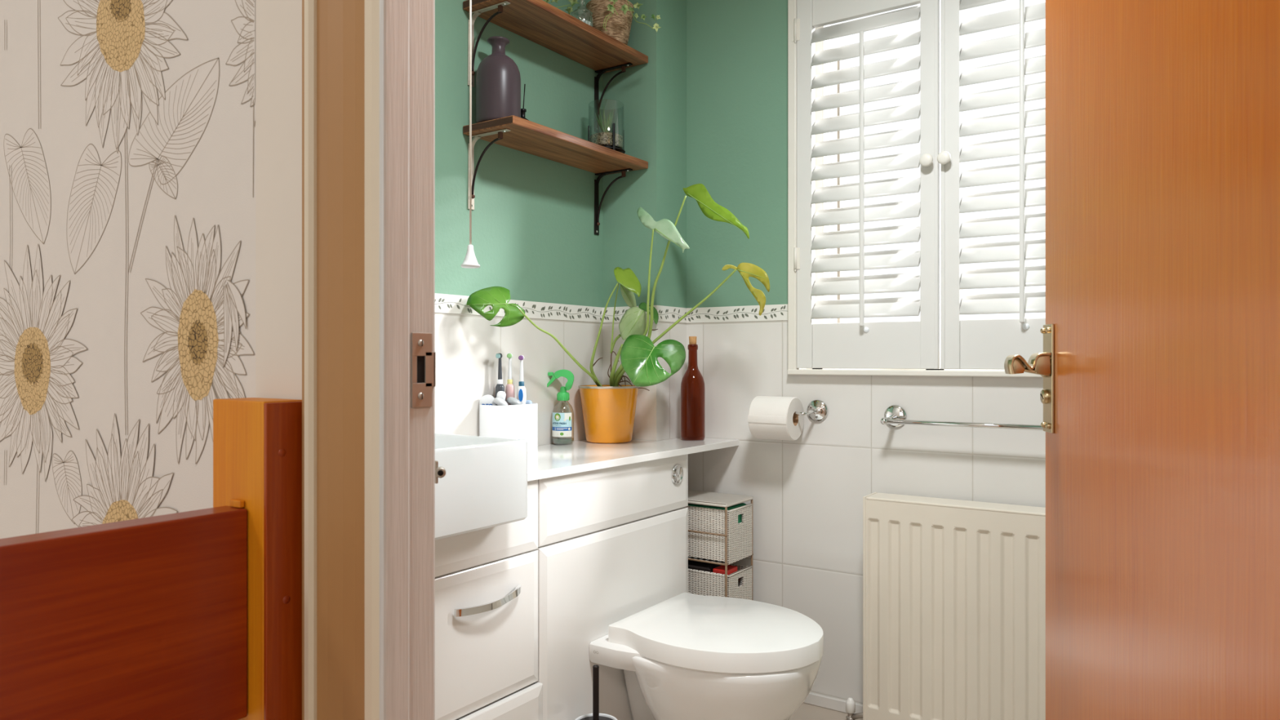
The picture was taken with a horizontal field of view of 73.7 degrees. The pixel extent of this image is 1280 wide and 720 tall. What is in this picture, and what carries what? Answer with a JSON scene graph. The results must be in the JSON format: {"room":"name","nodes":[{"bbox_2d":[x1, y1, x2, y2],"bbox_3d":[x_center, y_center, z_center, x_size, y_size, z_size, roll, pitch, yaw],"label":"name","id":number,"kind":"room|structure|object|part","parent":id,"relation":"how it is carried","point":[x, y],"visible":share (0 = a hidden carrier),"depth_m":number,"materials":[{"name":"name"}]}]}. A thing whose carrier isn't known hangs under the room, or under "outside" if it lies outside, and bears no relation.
{"room":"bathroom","nodes":[
{"label":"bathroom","id":0,"kind":"room"},
{"bbox_2d":[0,0,302,538],"bbox_3d":[-0.392,1.033,0.935,4.700,4.850,0.062,0,0,34],"label":"wall","id":1,"kind":"structure","parent":0,"point":[127,127],"depth_m":1.05,"materials":[{"name":"beige paper"}]},
{"bbox_2d":[302,0,379,719],"bbox_3d":[-0.286,0.018,0.814,0.121,2.080,0.023,0,0,34],"label":"trim","id":2,"kind":"structure","parent":1,"relation":"attached to","point":[340,38],"depth_m":0.82,"materials":[{"name":"wood"}]},
{"bbox_2d":[379,0,435,719],"bbox_3d":[0.099,0.033,0.594,0.835,2.050,0.074,0,0,34],"label":"trim","id":3,"kind":"structure","parent":1,"relation":"attached to","point":[406,27],"depth_m":0.80,"materials":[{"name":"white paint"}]},
{"bbox_2d":[411,332,435,407],"bbox_3d":[-0.210,0.010,0.828,0.006,0.072,0.030,0,0,27],"label":"strike plate","id":4,"kind":"object","parent":3,"relation":"attached to","point":[423,359],"visible":1,"depth_m":0.83,"materials":[{"name":"metal"}]},
{"bbox_2d":[435,460,445,483],"bbox_3d":[-0.220,0.119,0.907,0.036,0.024,0.013,0,0,34],"label":"bolt keeper","id":5,"kind":"object","parent":3,"relation":"attached to","point":[440,472],"visible":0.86,"depth_m":0.90,"materials":[{"name":"metal"}]},
{"bbox_2d":[1004,0,1279,719],"bbox_3d":[0.477,0.050,0.784,0.093,2.004,0.759,0,0,9],"label":"bathroom door","id":6,"kind":"structure","parent":1,"relation":"in","point":[1158,364],"depth_m":0.81,"materials":[{"name":"brown wood"}]},
{"bbox_3d":[0.514,0.006,1.131,0.056,0.031,0.039,0,0,5],"label":"lever","id":7,"kind":"part","parent":6,"relation":"part of","materials":[{"name":"gold metal"}]},
{"bbox_3d":[0.544,0.025,1.136,0.004,0.144,0.038,0,0,9],"label":"handle plate","id":8,"kind":"part","parent":6,"relation":"part of","materials":[{"name":"gold metal"}]},
{"bbox_2d":[435,0,603,445],"bbox_3d":[-0.530,-0.167,2.335,0.100,2.450,2.100,0,0,34],"label":"wall","id":9,"kind":"structure","parent":0,"point":[534,237],"depth_m":2.50,"materials":[{"name":"green paint"}]},
{"bbox_2d":[467,0,510,87],"bbox_3d":[-0.406,-0.850,2.301,0.142,0.200,0.023,0,0,34],"label":"shelf bracket","id":10,"kind":"object","parent":9,"relation":"attached to","point":[475,14],"visible":0.92,"depth_m":2.33,"materials":[{"name":"metal"}]},
{"bbox_2d":[467,128,510,209],"bbox_3d":[-0.406,-0.512,2.301,0.142,0.200,0.023,0,0,34],"label":"shelf bracket","id":11,"kind":"object","parent":9,"relation":"attached to","point":[500,132],"visible":0.88,"depth_m":2.33,"materials":[{"name":"metal"}]},
{"bbox_2d":[435,293,603,322],"bbox_3d":[-0.600,-0.149,2.140,0.003,0.050,1.700,0,0,34],"label":"trim","id":12,"kind":"structure","parent":9,"relation":"attached to","point":[444,303],"depth_m":2.56,"materials":[{"name":"tile"}]},
{"bbox_2d":[462,0,648,73],"bbox_3d":[-0.227,-0.962,2.525,0.186,0.023,0.632,0,0,34],"label":"wall shelf","id":13,"kind":"object","parent":9,"relation":"attached to","point":[540,22],"visible":0.84,"depth_m":2.48,"materials":[{"name":"brown wood"}]},
{"bbox_2d":[571,5,592,26],"bbox_3d":[-0.171,-1.024,2.532,0.064,0.100,0.064,0,0,34],"label":"glass jar","id":14,"kind":"object","parent":13,"relation":"on","point":[588,23],"visible":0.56,"depth_m":2.52,"materials":[{"name":"clear glass"}]},
{"bbox_2d":[586,0,633,44],"bbox_3d":[-0.096,-1.048,2.711,0.152,0.150,0.152,0,0,34],"label":"plant pot","id":15,"kind":"object","parent":13,"relation":"on","point":[618,26],"visible":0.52,"depth_m":2.66,"materials":[{"name":"wicker"}]},
{"bbox_2d":[544,0,661,31],"bbox_3d":[-0.121,-1.070,2.563,0.359,0.222,0.146,0,0,-3],"label":"ivy plant","id":16,"kind":"object","parent":15,"relation":"in","point":[624,7],"visible":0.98,"depth_m":2.55,"materials":[{"name":"plant"}]},
{"bbox_2d":[462,115,648,174],"bbox_3d":[-0.227,-0.624,2.525,0.186,0.023,0.632,0,0,34],"label":"wall shelf","id":17,"kind":"object","parent":9,"relation":"attached to","point":[525,135],"visible":0.89,"depth_m":2.45,"materials":[{"name":"brown wood"}]},
{"bbox_2d":[475,35,520,123],"bbox_3d":[-0.386,-0.754,2.331,0.121,0.238,0.121,0,0,34],"label":"vase","id":18,"kind":"object","parent":17,"relation":"on","point":[498,77],"visible":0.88,"depth_m":2.28,"materials":[{"name":"grey ceramic"}]},
{"bbox_2d":[520,84,528,120],"bbox_3d":[-0.331,-0.709,2.416,0.042,0.146,0.042,0,0,34],"label":"reed diffuser","id":19,"kind":"object","parent":17,"relation":"on","point":[523,110],"visible":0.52,"depth_m":2.41,"materials":[{"name":"black glass"}]},
{"bbox_2d":[587,102,625,153],"bbox_3d":[-0.106,-0.720,2.690,0.120,0.169,0.120,0,0,34],"label":"planter","id":20,"kind":"object","parent":17,"relation":"on","point":[612,140],"visible":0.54,"depth_m":2.65,"materials":[{"name":"black metal"}]},
{"bbox_2d":[595,105,613,132],"bbox_3d":[-0.110,-0.750,2.693,0.056,0.093,0.050,0,0,-21],"label":"succulent","id":21,"kind":"object","parent":20,"relation":"on","point":[605,127],"visible":0.84,"depth_m":2.68,"materials":[{"name":"green plant"}]},
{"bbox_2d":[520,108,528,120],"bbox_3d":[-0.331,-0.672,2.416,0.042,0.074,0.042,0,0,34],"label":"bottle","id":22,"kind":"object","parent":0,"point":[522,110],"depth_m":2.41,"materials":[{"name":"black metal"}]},
{"bbox_2d":[603,0,686,440],"bbox_3d":[0.017,-0.167,2.862,0.213,2.450,0.187,0,0,34],"label":"wall","id":23,"kind":"structure","parent":0,"point":[648,100],"depth_m":2.79,"materials":[{"name":"green paint"}]},
{"bbox_2d":[594,62,632,132],"bbox_3d":[-0.086,-0.850,2.773,0.142,0.200,0.023,0,0,34],"label":"shelf bracket","id":24,"kind":"object","parent":23,"relation":"attached to","point":[597,103],"visible":0.94,"depth_m":2.80,"materials":[{"name":"metal"}]},
{"bbox_2d":[594,168,632,235],"bbox_3d":[-0.086,-0.512,2.773,0.142,0.200,0.023,0,0,34],"label":"shelf bracket","id":25,"kind":"object","parent":23,"relation":"attached to","point":[597,206],"visible":1,"depth_m":2.80,"materials":[{"name":"metal"}]},
{"bbox_2d":[604,309,649,320],"bbox_3d":[-0.037,-0.148,2.782,0.213,0.043,0.001,0,0,34],"label":"print","id":26,"kind":"object","parent":23,"relation":"attached to","point":[617,313],"depth_m":2.81},
{"bbox_2d":[603,305,656,322],"bbox_3d":[-0.036,-0.149,2.783,0.213,0.050,0.003,0,0,34],"label":"trim","id":27,"kind":"structure","parent":23,"relation":"attached to","point":[620,312],"depth_m":2.81,"materials":[{"name":"tile"}]},
{"bbox_2d":[656,305,687,323],"bbox_3d":[0.106,-0.149,2.801,0.003,0.050,0.187,0,0,34],"label":"trim","id":28,"kind":"structure","parent":23,"relation":"attached to","point":[666,313],"depth_m":2.79,"materials":[{"name":"tile"}]},
{"bbox_2d":[658,308,687,320],"bbox_3d":[0.108,-0.150,2.800,0.001,0.038,0.187,0,0,34],"label":"print","id":29,"kind":"object","parent":23,"relation":"attached to","point":[666,311],"depth_m":2.78},
{"bbox_2d":[789,702,862,719],"bbox_3d":[0.531,1.118,1.449,2.651,0.120,1.946,0,0,34],"label":"floor","id":30,"kind":"structure","parent":0,"point":[806,711],"depth_m":2.55,"materials":[{"name":"tile"}]},
{"bbox_2d":[435,480,542,719],"bbox_3d":[-0.546,0.669,1.857,0.406,0.778,0.598,0,0,34],"label":"vanity unit","id":31,"kind":"object","parent":30,"relation":"on","point":[486,580],"visible":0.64,"depth_m":1.86,"materials":[{"name":"white wood"}]},
{"bbox_3d":[-0.410,0.362,1.763,0.018,0.164,0.596,0,0,34],"label":"fascia panel","id":32,"kind":"part","parent":31,"relation":"part of","materials":[{"name":"white wood"}]},
{"bbox_3d":[-0.410,0.602,1.763,0.018,0.306,0.596,0,0,34],"label":"drawer","id":33,"kind":"part","parent":31,"relation":"part of","materials":[{"name":"white wood"}]},
{"bbox_3d":[-0.321,0.524,1.849,0.024,0.028,0.198,0,0,34],"label":"handle","id":34,"kind":"part","parent":31,"relation":"part of","materials":[{"name":"silver metal"}]},
{"bbox_3d":[-0.400,0.904,1.758,0.020,0.288,0.598,0,0,34],"label":"drawer","id":35,"kind":"part","parent":31,"relation":"part of","materials":[{"name":"white wood"}]},
{"bbox_2d":[574,664,617,719],"bbox_3d":[-0.106,0.897,2.055,0.111,0.321,0.111,0,0,34],"label":"toilet brush","id":36,"kind":"object","parent":30,"relation":"on","point":[595,715],"visible":1,"depth_m":2.05,"materials":[{"name":"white plastic"}]},
{"bbox_3d":[-0.106,0.807,2.055,0.016,0.140,0.016,0,0,34],"label":"handle","id":37,"kind":"part","parent":36,"relation":"part of","materials":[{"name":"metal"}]},
{"bbox_2d":[533,453,688,719],"bbox_3d":[-0.196,0.669,2.394,0.383,0.778,0.680,0,0,34],"label":"base cabinet","id":38,"kind":"object","parent":30,"relation":"on","point":[613,541],"visible":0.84,"depth_m":2.21,"materials":[{"name":"white wood"}]},
{"bbox_3d":[-0.049,0.361,2.294,0.018,0.160,0.680,0,0,34],"label":"panel","id":39,"kind":"part","parent":38,"relation":"part of","materials":[{"name":"white wood"}]},
{"bbox_2d":[527,437,738,481],"bbox_3d":[-0.281,0.269,2.246,0.410,0.020,1.539,0,0,34],"label":"countertop","id":40,"kind":"structure","parent":38,"relation":"on","point":[550,460],"depth_m":2.38,"materials":[{"name":"white stone"}]},
{"bbox_2d":[435,432,527,540],"bbox_3d":[-0.551,0.262,1.796,0.431,0.175,0.471,0,0,34],"label":"basin","id":41,"kind":"object","parent":40,"relation":"in","point":[484,484],"visible":0.15,"depth_m":1.75,"materials":[{"name":"white ceramic"}]},
{"bbox_2d":[479,391,537,452],"bbox_3d":[-0.368,0.173,2.393,0.098,0.172,0.159,0,0,34],"label":"toothbrush holder","id":42,"kind":"object","parent":40,"relation":"on","point":[509,421],"depth_m":2.34,"materials":[{"name":"white ceramic"}]},
{"bbox_2d":[479,395,496,405],"bbox_3d":[-0.422,0.120,2.364,0.045,0.045,0.016,0,0,0],"label":"tub","id":43,"kind":"object","parent":42,"relation":"in","point":[486,399],"visible":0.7,"depth_m":2.36,"materials":[{"name":"white plastic"}]},
{"bbox_2d":[495,353,504,405],"bbox_3d":[-0.394,0.114,2.400,0.027,0.266,0.027,0,0,34],"label":"electric toothbrush","id":44,"kind":"object","parent":42,"relation":"in","point":[500,386],"visible":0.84,"depth_m":2.39,"materials":[{"name":"grey plastic"}]},
{"bbox_3d":[-0.394,0.158,2.400,0.027,0.179,0.027,0,0,34],"label":"handle","id":45,"kind":"part","parent":44,"relation":"part of","materials":[{"name":"grey plastic"}]},
{"bbox_3d":[-0.386,0.120,2.360,0.042,0.033,0.044,0,0,34],"label":"plastic cap","id":46,"kind":"part","parent":42,"relation":"part of","materials":[{"name":"white plastic"}]},
{"bbox_3d":[-0.386,0.102,2.370,0.027,0.032,0.027,0,0,34],"label":"plastic cap","id":47,"kind":"part","parent":42,"relation":"part of","materials":[{"name":"white plastic"}]},
{"bbox_2d":[505,353,515,404],"bbox_3d":[-0.369,0.114,2.420,0.027,0.266,0.027,0,0,34],"label":"electric toothbrush","id":48,"kind":"object","parent":42,"relation":"in","point":[509,388],"visible":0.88,"depth_m":2.41,"materials":[{"name":"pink plastic"}]},
{"bbox_3d":[-0.369,0.158,2.420,0.027,0.178,0.027,0,0,34],"label":"handle","id":49,"kind":"part","parent":48,"relation":"part of","materials":[{"name":"pink plastic"}]},
{"bbox_3d":[-0.353,0.119,2.390,0.043,0.030,0.044,0,0,34],"label":"plastic cap","id":50,"kind":"part","parent":42,"relation":"part of","materials":[{"name":"white plastic"}]},
{"bbox_2d":[516,355,526,404],"bbox_3d":[-0.336,0.117,2.424,0.027,0.260,0.030,0,0,-26],"label":"electric toothbrush","id":51,"kind":"object","parent":42,"relation":"in","point":[521,390],"visible":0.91,"depth_m":2.42,"materials":[{"name":"white plastic"}]},
{"bbox_3d":[-0.337,0.161,2.425,0.027,0.172,0.027,0,0,34],"label":"handle","id":52,"kind":"part","parent":51,"relation":"part of","materials":[{"name":"white plastic"}]},
{"bbox_3d":[-0.318,0.130,2.430,0.023,0.031,0.022,0,0,34],"label":"plastic cap","id":53,"kind":"part","parent":42,"relation":"part of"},
{"bbox_2d":[546,369,573,444],"bbox_3d":[-0.245,0.144,2.617,0.087,0.229,0.072,0,0,34],"label":"spray bottle","id":54,"kind":"object","parent":40,"relation":"on","point":[562,422],"visible":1,"depth_m":2.59,"materials":[{"name":"clear plastic"}]},
{"bbox_2d":[553,369,573,390],"bbox_3d":[-0.233,0.062,2.614,0.061,0.064,0.016,0,0,0],"label":"spray nozzle","id":55,"kind":"object","parent":54,"relation":"attached to","point":[567,374],"depth_m":2.61,"materials":[{"name":"green plastic"}]},
{"bbox_2d":[577,384,639,443],"bbox_3d":[-0.098,0.170,2.702,0.194,0.177,0.194,0,0,34],"label":"plant pot","id":56,"kind":"object","parent":40,"relation":"on","point":[608,411],"visible":0.94,"depth_m":2.63,"materials":[{"name":"orange ceramic"}]},
{"bbox_2d":[466,183,769,391],"bbox_3d":[-0.080,-0.217,2.526,0.848,0.626,0.370,0,0,-11],"label":"monstera plant","id":57,"kind":"object","parent":56,"relation":"in","point":[638,354],"visible":0.99,"depth_m":2.52,"materials":[{"name":"green plant"}]},
{"bbox_2d":[680,336,705,440],"bbox_3d":[0.171,0.091,2.764,0.079,0.334,0.079,0,0,34],"label":"wine bottle","id":58,"kind":"object","parent":40,"relation":"on","point":[692,384],"visible":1,"depth_m":2.73,"materials":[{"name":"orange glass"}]},
{"bbox_2d":[589,592,823,719],"bbox_3d":[0.213,0.838,2.195,0.524,0.328,0.450,0,0,34],"label":"toilet","id":59,"kind":"object","parent":38,"relation":"attached to","point":[685,655],"visible":1,"depth_m":2.05,"materials":[{"name":"white ceramic"}]},
{"bbox_3d":[0.226,0.699,2.186,0.491,0.050,0.450,0,0,34],"label":"lid","id":60,"kind":"part","parent":59,"relation":"part of","materials":[{"name":"white plastic"}]},
{"bbox_3d":[0.237,0.865,2.178,0.444,0.275,0.442,0,0,34],"label":"bowl","id":61,"kind":"part","parent":59,"relation":"part of","materials":[{"name":"white ceramic"}]},
{"bbox_3d":[0.226,0.726,2.186,0.479,0.004,0.437,0,0,34],"label":"seat","id":62,"kind":"part","parent":59,"relation":"part of","materials":[{"name":"white plastic"}]},
{"bbox_2d":[685,489,753,599],"bbox_3d":[0.212,0.745,2.698,0.242,0.626,0.179,0,0,34],"label":"storage basket","id":63,"kind":"object","parent":30,"relation":"on","point":[715,536],"visible":0.4,"depth_m":2.62,"materials":[{"name":"white wicker"}]},
{"bbox_2d":[688,560,721,572],"bbox_3d":[0.188,0.724,2.709,0.149,0.169,0.128,0,0,34],"label":"folded cloth","id":64,"kind":"object","parent":63,"relation":"in","point":[695,565],"visible":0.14,"depth_m":2.65,"materials":[{"name":"black fabric"}]},
{"bbox_2d":[688,502,746,523],"bbox_3d":[0.213,0.524,2.692,0.211,0.147,0.128,0,0,34],"label":"folded cloth","id":65,"kind":"object","parent":63,"relation":"in","point":[740,516],"visible":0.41,"depth_m":2.64,"materials":[{"name":"fabric"}]},
{"bbox_3d":[0.217,0.535,2.694,0.230,0.162,0.156,0,0,34],"label":"drawer","id":66,"kind":"part","parent":63,"relation":"part of","materials":[{"name":"white wicker"}]},
{"bbox_3d":[0.217,0.736,2.694,0.230,0.176,0.156,0,0,34],"label":"drawer","id":67,"kind":"part","parent":63,"relation":"part of","materials":[{"name":"white wicker"}]},
{"bbox_2d":[712,564,737,574],"bbox_3d":[0.262,0.723,2.623,0.050,0.170,0.070,0,0,34],"label":"packet","id":68,"kind":"object","parent":63,"relation":"in","point":[721,569],"visible":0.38,"depth_m":2.61,"materials":[{"name":"red plastic"}]},
{"bbox_2d":[686,0,1045,703],"bbox_3d":[1.125,-0.167,2.312,2.838,2.450,0.150,0,0,34],"label":"wall","id":69,"kind":"structure","parent":0,"point":[807,492],"depth_m":2.69,"materials":[{"name":"white tile"}]},
{"bbox_2d":[687,304,787,323],"bbox_3d":[0.312,-0.149,2.772,0.376,0.050,0.003,0,0,34],"label":"trim","id":70,"kind":"structure","parent":69,"relation":"attached to","point":[771,312],"depth_m":2.77,"materials":[{"name":"tile"}]},
{"bbox_2d":[793,399,828,422],"bbox_3d":[0.463,0.156,2.622,0.210,0.068,0.083,0,0,34],"label":"toilet roll holder","id":71,"kind":"object","parent":69,"relation":"attached to","point":[817,411],"visible":0.81,"depth_m":2.60,"materials":[{"name":"silver metal"}]},
{"bbox_2d":[747,395,804,440],"bbox_3d":[0.416,0.178,2.609,0.128,0.132,0.133,0,0,34],"label":"toilet roll","id":72,"kind":"object","parent":71,"relation":"on","point":[769,417],"visible":0.98,"depth_m":2.57,"materials":[{"name":"paper"}]},
{"bbox_3d":[0.447,0.160,2.624,0.181,0.018,0.069,0,0,34],"label":"arm","id":73,"kind":"part","parent":71,"relation":"part of","materials":[{"name":"silver metal"}]},
{"bbox_2d":[803,691,862,713],"bbox_3d":[1.163,1.040,2.189,2.438,0.036,0.012,0,0,34],"label":"baseboard","id":74,"kind":"structure","parent":69,"relation":"attached to","point":[814,699],"depth_m":2.58,"materials":[{"name":"white tile"}]},
{"bbox_2d":[802,0,1025,370],"bbox_3d":[0.901,-0.569,2.483,0.868,1.226,0.120,0,0,34],"label":"window","id":75,"kind":"structure","parent":69,"relation":"in","point":[824,45],"depth_m":2.69,"materials":[{"name":"wood"}]},
{"bbox_2d":[791,0,940,368],"bbox_3d":[0.658,-0.571,2.525,0.443,1.194,0.070,0,0,36],"label":"window shutter","id":76,"kind":"object","parent":75,"relation":"attached to","point":[915,344],"visible":1,"depth_m":2.50,"materials":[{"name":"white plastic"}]},
{"bbox_3d":[0.649,-0.530,2.499,0.013,0.867,0.011,0,0,34],"label":"tilt rod","id":77,"kind":"part","parent":76,"relation":"part of","materials":[{"name":"white wood"}]},
{"bbox_3d":[0.667,-1.094,2.526,0.327,0.148,0.022,0,0,34],"label":"rail","id":78,"kind":"part","parent":76,"relation":"part of","materials":[{"name":"white wood"}]},
{"bbox_3d":[0.667,-0.042,2.526,0.327,0.136,0.022,0,0,34],"label":"rail","id":79,"kind":"part","parent":76,"relation":"part of","materials":[{"name":"white wood"}]},
{"bbox_3d":[0.806,-0.559,2.395,0.037,0.037,0.032,0,0,34],"label":"knob","id":80,"kind":"part","parent":76,"relation":"part of","materials":[{"name":"white wood"}]},
{"bbox_2d":[937,0,1045,369],"bbox_3d":[1.026,-0.571,2.269,0.448,1.194,0.071,0,0,34],"label":"window shutter","id":81,"kind":"object","parent":75,"relation":"attached to","point":[980,344],"visible":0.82,"depth_m":2.32,"materials":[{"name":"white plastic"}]},
{"bbox_3d":[0.845,-0.559,2.368,0.037,0.037,0.032,0,0,34],"label":"knob","id":82,"kind":"part","parent":81,"relation":"part of","materials":[{"name":"white wood"}]},
{"bbox_3d":[1.027,-0.042,2.281,0.327,0.136,0.022,0,0,34],"label":"rail","id":83,"kind":"part","parent":81,"relation":"part of","materials":[{"name":"white wood"}]},
{"bbox_3d":[1.009,-0.530,2.255,0.013,0.867,0.011,0,0,34],"label":"tilt rod","id":84,"kind":"part","parent":81,"relation":"part of","materials":[{"name":"white wood"}]},
{"bbox_2d":[787,0,1041,377],"bbox_3d":[0.860,-0.578,2.422,0.920,1.248,0.086,0,0,34],"label":"trim","id":85,"kind":"structure","parent":69,"relation":"attached to","point":[792,4],"depth_m":2.64,"materials":[{"name":"white wood"}]},
{"bbox_3d":[0.860,0.038,2.422,0.920,0.016,0.086,0,0,34],"label":"rail","id":86,"kind":"part","parent":85,"relation":"part of","materials":[{"name":"white wood"}]},
{"bbox_2d":[845,492,1045,719],"bbox_3d":[0.924,0.721,2.274,0.768,0.674,0.133,0,0,34],"label":"radiator","id":87,"kind":"object","parent":69,"relation":"attached to","point":[954,590],"visible":0.77,"depth_m":2.26,"materials":[{"name":"beige metal"}]},
{"bbox_3d":[0.657,0.704,2.437,0.008,0.639,0.102,0,0,34],"label":"panel","id":88,"kind":"part","parent":87,"relation":"part of","materials":[{"name":"white metal"}]},
{"bbox_2d":[866,493,1045,516],"bbox_3d":[0.944,0.389,2.243,0.684,0.008,0.101,0,0,34],"label":"grille","id":89,"kind":"object","parent":87,"relation":"attached to","point":[949,506],"depth_m":2.28,"materials":[{"name":"beige metal"}]},
{"bbox_2d":[880,404,1043,430],"bbox_3d":[0.918,0.164,2.312,0.546,0.066,0.082,0,0,34],"label":"towel rail","id":90,"kind":"object","parent":69,"relation":"attached to","point":[895,415],"visible":0.59,"depth_m":2.35,"materials":[{"name":"silver metal"}]},
{"bbox_3d":[-0.565,-1.442,0.771,4.800,0.100,4.600,0,0,34],"label":"ceiling","id":91,"kind":"structure","parent":0,"visible":0},
{"bbox_2d":[460,0,479,268],"bbox_3d":[-0.347,-0.791,1.750,0.060,1.203,0.060,0,0,34],"label":"light pull cord","id":92,"kind":"object","parent":91,"relation":"hanging from","point":[470,261],"visible":1,"depth_m":1.75,"materials":[{"name":"white plastic"}]},
{"bbox_3d":[-0.347,-0.212,1.750,0.039,0.046,0.039,0,0,34],"label":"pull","id":93,"kind":"part","parent":92,"relation":"part of","materials":[{"name":"white plastic"}]},
{"bbox_3d":[-0.347,-0.802,1.750,0.004,1.140,0.004,0,0,34],"label":"cord","id":94,"kind":"part","parent":92,"relation":"part of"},
{"bbox_3d":[-1.131,2.309,-0.063,4.800,2.497,2.424,0,0,34],"label":"floor","id":95,"kind":"structure","parent":0,"visible":0},
{"bbox_2d":[213,397,302,719],"bbox_3d":[-0.386,0.549,0.860,0.094,1.018,0.051,0,0,34],"label":"newel post","id":96,"kind":"object","parent":95,"relation":"on","point":[257,442],"visible":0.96,"depth_m":0.83,"materials":[{"name":"orange wood"}]},
{"bbox_2d":[0,505,247,719],"bbox_3d":[-0.980,0.247,-0.014,0.036,0.203,2.074,0,0,34],"label":"board","id":97,"kind":"object","parent":96,"relation":"attached to","point":[144,618],"visible":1,"depth_m":0.74,"materials":[{"name":"brown wood"}]}
]}

